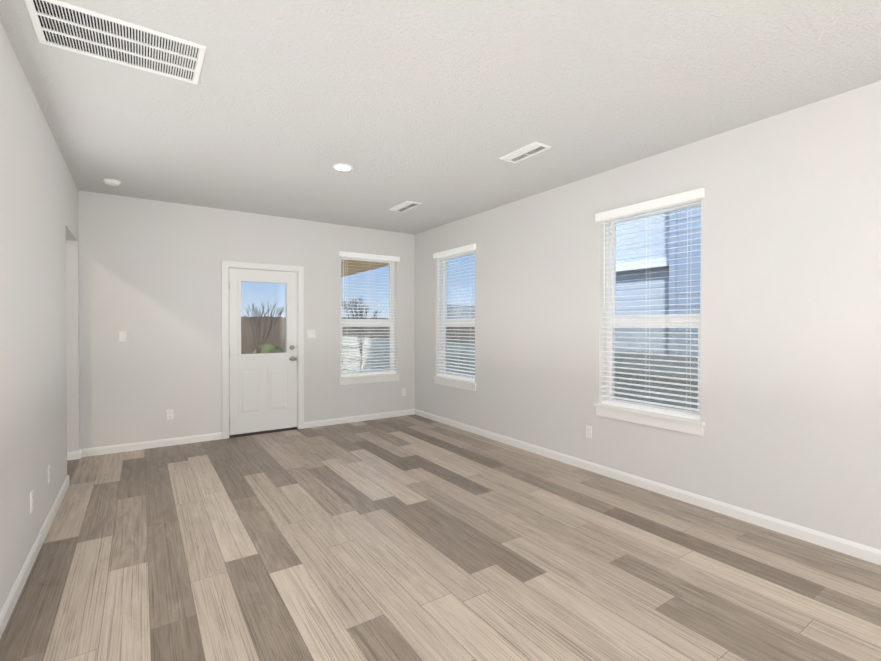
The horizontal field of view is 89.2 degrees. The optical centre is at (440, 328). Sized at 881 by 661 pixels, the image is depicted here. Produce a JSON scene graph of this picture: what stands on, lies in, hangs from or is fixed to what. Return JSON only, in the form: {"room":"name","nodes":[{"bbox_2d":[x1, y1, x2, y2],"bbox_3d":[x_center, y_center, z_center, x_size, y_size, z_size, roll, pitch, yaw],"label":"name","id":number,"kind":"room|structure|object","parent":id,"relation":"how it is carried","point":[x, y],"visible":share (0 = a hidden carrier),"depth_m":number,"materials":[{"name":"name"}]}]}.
{"room":"empty living room","nodes":[
{"label":"empty living room","id":0,"kind":"room"},
{"bbox_2d":[0,22,79,611],"bbox_3d":[-1.364,-0.601,0.981,0.120,3.900,8.590,0,1,-34],"label":"wall","id":1,"kind":"structure","parent":0,"point":[39,351],"depth_m":2.59,"materials":[{"name":"paint"}]},
{"bbox_2d":[30,490,33,512],"bbox_3d":[-2.335,0.986,2.553,0.008,0.115,0.070,0,1,-34],"label":"electrical outlet","id":2,"kind":"object","parent":1,"relation":"attached to","point":[31,500],"visible":1,"depth_m":2.54,"materials":[{"name":"white plastic"}]},
{"bbox_2d":[0,475,68,638],"bbox_3d":[-1.114,1.310,0.716,0.043,0.082,7.443,0,1,-34],"label":"baseboard","id":3,"kind":"structure","parent":1,"relation":"attached to","point":[16,590],"depth_m":2.44,"materials":[{"name":"white wood"}]},
{"bbox_2d":[48,464,49,482],"bbox_3d":[-2.658,0.982,3.034,0.008,0.115,0.070,0,1,-34],"label":"electrical outlet","id":4,"kind":"object","parent":1,"relation":"attached to","point":[48,473],"visible":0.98,"depth_m":3.02,"materials":[{"name":"white plastic"}]},
{"bbox_2d":[78,190,414,448],"bbox_3d":[-2.685,-0.638,5.365,5.740,3.900,0.160,0,1,-34],"label":"wall","id":5,"kind":"structure","parent":0,"point":[150,277],"depth_m":5.11,"materials":[{"name":"paint"}]},
{"bbox_2d":[119,331,126,341],"bbox_3d":[-3.405,0.077,4.783,0.070,0.115,0.012,0,1,-34],"label":"light switch","id":6,"kind":"object","parent":5,"relation":"attached to","point":[122,336],"visible":1,"depth_m":4.78,"materials":[{"name":"white plastic"}]},
{"bbox_2d":[67,432,221,460],"bbox_3d":[-3.727,1.278,4.572,2.707,0.082,0.020,0,1,-34],"label":"baseboard","id":7,"kind":"structure","parent":5,"relation":"attached to","point":[73,455],"depth_m":4.88,"materials":[{"name":"white wood"}]},
{"bbox_2d":[166,409,173,419],"bbox_3d":[-3.049,0.965,5.032,0.070,0.115,0.008,0,1,-34],"label":"electrical outlet","id":8,"kind":"object","parent":5,"relation":"attached to","point":[170,414],"visible":1,"depth_m":5.03,"materials":[{"name":"white plastic"}]},
{"bbox_2d":[222,260,303,438],"bbox_3d":[-2.239,0.246,5.649,0.974,2.128,0.238,0,1,-34],"label":"door","id":9,"kind":"structure","parent":5,"relation":"attached to","point":[262,393],"depth_m":5.59,"materials":[{"name":"painted wood"},{"name":"glass"},{"name":"metal"}]},
{"bbox_2d":[307,330,315,338],"bbox_3d":[-1.712,0.068,5.921,0.116,0.115,0.012,0,1,-34],"label":"light switch","id":10,"kind":"object","parent":5,"relation":"attached to","point":[311,333],"visible":1,"depth_m":5.92,"materials":[{"name":"white plastic"}]},
{"bbox_2d":[304,409,415,427],"bbox_3d":[-1.109,1.263,6.336,1.657,0.082,0.013,0,1,-34],"label":"baseboard","id":11,"kind":"structure","parent":5,"relation":"attached to","point":[318,423],"depth_m":6.29,"materials":[{"name":"white wood"}]},
{"bbox_2d":[338,251,400,384],"bbox_3d":[-1.044,-0.150,6.450,0.960,1.840,0.187,0,1,-34],"label":"window","id":12,"kind":"structure","parent":5,"relation":"in","point":[367,376],"depth_m":6.45,"materials":[{"name":"white plastic"}]},
{"bbox_2d":[402,388,405,395],"bbox_3d":[-0.552,0.951,6.710,0.070,0.115,0.008,0,1,-34],"label":"electrical outlet","id":13,"kind":"object","parent":5,"relation":"attached to","point":[403,391],"visible":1,"depth_m":6.71,"materials":[{"name":"white plastic"}]},
{"bbox_2d":[0,414,880,660],"bbox_3d":[-0.288,1.402,1.817,5.740,0.120,8.750,0,1,-34],"label":"floor","id":14,"kind":"structure","parent":0,"point":[413,537],"depth_m":2.51,"materials":[{"name":"wood"}]},
{"bbox_2d":[0,0,880,234],"bbox_3d":[-0.288,-1.498,1.793,5.740,0.200,8.750,0,1,-34],"label":"ceiling","id":15,"kind":"structure","parent":0,"point":[437,109],"depth_m":2.65,"materials":[{"name":"paint"}]},
{"bbox_2d":[103,179,120,185],"bbox_3d":[-3.148,-1.401,4.276,0.136,0.035,0.136,0,1,-34],"label":"smoke detector","id":16,"kind":"object","parent":15,"relation":"attached to","point":[112,182],"visible":1,"depth_m":4.25,"materials":[{"name":"white plastic"}]},
{"bbox_2d":[24,0,205,84],"bbox_3d":[-1.558,-1.396,2.194,0.680,0.010,0.410,0,1,-34],"label":"ceiling vent","id":17,"kind":"object","parent":15,"relation":"in","point":[66,26],"visible":1,"depth_m":2.17,"materials":[{"name":"white metal"}]},
{"bbox_2d":[333,163,352,170],"bbox_3d":[-0.853,-1.410,3.901,0.176,0.011,0.176,0,1,-34],"label":"recessed light","id":18,"kind":"object","parent":15,"relation":"in","point":[342,167],"visible":0.98,"depth_m":3.88,"materials":[{"name":"white plastic"}]},
{"bbox_2d":[388,201,421,211],"bbox_3d":[-0.418,-1.421,5.195,0.200,0.011,0.460,0,1,-34],"label":"ceiling vent","id":19,"kind":"object","parent":15,"relation":"in","point":[405,206],"visible":1,"depth_m":5.17,"materials":[{"name":"white metal"}]},
{"bbox_2d":[499,141,551,162],"bbox_3d":[0.672,-1.407,3.573,0.180,0.011,0.410,0,1,-34],"label":"ceiling vent","id":20,"kind":"object","parent":15,"relation":"in","point":[526,151],"visible":0.98,"depth_m":3.55,"materials":[{"name":"white metal"}]},
{"bbox_2d":[415,81,880,549],"bbox_3d":[2.071,-0.041,3.296,0.160,2.740,8.590,0,1,-34],"label":"wall","id":21,"kind":"structure","parent":0,"point":[790,404],"depth_m":3.14,"materials":[{"name":"paint"}]},
{"bbox_2d":[433,244,476,390],"bbox_3d":[0.234,-0.146,5.994,0.187,1.840,0.960,0,1,-34],"label":"window","id":22,"kind":"structure","parent":21,"relation":"in","point":[454,379],"depth_m":6.03,"materials":[{"name":"white plastic"}]},
{"bbox_2d":[586,425,591,438],"bbox_3d":[1.385,0.962,4.174,0.008,0.115,0.070,0,1,-34],"label":"electrical outlet","id":23,"kind":"object","parent":21,"relation":"attached to","point":[588,431],"visible":1,"depth_m":4.17,"materials":[{"name":"white plastic"}]},
{"bbox_2d":[416,409,880,564],"bbox_3d":[1.944,1.288,3.341,0.013,0.082,8.390,0,1,-34],"label":"baseboard","id":24,"kind":"structure","parent":21,"relation":"attached to","point":[854,549],"depth_m":3.34,"materials":[{"name":"white wood"}]},
{"bbox_2d":[594,188,704,435],"bbox_3d":[1.749,-0.127,3.741,0.187,1.840,0.960,0,1,-34],"label":"window","id":25,"kind":"structure","parent":21,"relation":"in","point":[675,418],"depth_m":3.73,"materials":[{"name":"white plastic"}]},
{"label":"outside","id":26,"kind":"structure","parent":0,"visible":0},
{"bbox_3d":[-0.244,1.537,18.026,140.000,0.300,150.000,0,1,-34],"label":"ground","id":27,"kind":"structure","parent":26,"visible":0},
{"bbox_2d":[244,301,284,353],"bbox_3d":[-4.713,0.355,11.919,1.088,2.207,1.063,0,1,-34],"label":"tree","id":28,"kind":"object","parent":27,"relation":"on","point":[259,319],"depth_m":11.86,"materials":[{"name":"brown plant"}]},
{"bbox_2d":[251,342,461,353],"bbox_3d":[-5.790,0.949,11.936,16.760,1.227,0.980,0,1,-34],"label":"bushes","id":29,"kind":"object","parent":27,"relation":"on","point":[277,348],"depth_m":12.55,"materials":[{"name":"green plant"}]},
{"bbox_2d":[241,316,474,353],"bbox_3d":[-1.357,0.482,16.089,44.000,1.782,0.059,0,1,-34],"label":"fence","id":30,"kind":"object","parent":27,"relation":"on","point":[249,341],"depth_m":13.54,"materials":[{"name":"brown wood"}]},
{"bbox_2d":[341,298,380,371],"bbox_3d":[-2.172,0.298,11.503,1.147,2.327,1.310,0,1,-34],"label":"tree","id":31,"kind":"object","parent":27,"relation":"on","point":[354,305],"depth_m":11.38,"materials":[{"name":"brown plant"}]},
{"bbox_2d":[341,259,388,276],"bbox_3d":[-2.888,0.016,7.294,3.650,2.920,3.240,0,1,-34],"label":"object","id":32,"kind":"structure","parent":27,"relation":"on","point":[364,269],"depth_m":8.20,"materials":[{"name":"wood"}]},
{"bbox_2d":[447,305,474,318],"bbox_3d":[3.248,-0.668,46.867,14.800,3.630,10.800,0,1,-34],"label":"house","id":33,"kind":"structure","parent":27,"relation":"on","point":[453,312],"depth_m":42.81,"materials":[{"name":"beige"}]},
{"bbox_2d":[343,336,697,411],"bbox_3d":[1.465,0.857,7.107,0.059,1.182,17.980,0,1,-34],"label":"fence","id":34,"kind":"object","parent":27,"relation":"on","point":[626,376],"depth_m":5.67,"materials":[{"name":"grey wood"}]},
{"bbox_2d":[615,206,700,355],"bbox_3d":[8.988,-2.486,6.968,9.780,7.930,14.200,0,1,-34],"label":"neighbor house","id":35,"kind":"structure","parent":27,"relation":"on","point":[658,281],"depth_m":7.38,"materials":[{"name":"blue"}]}
]}

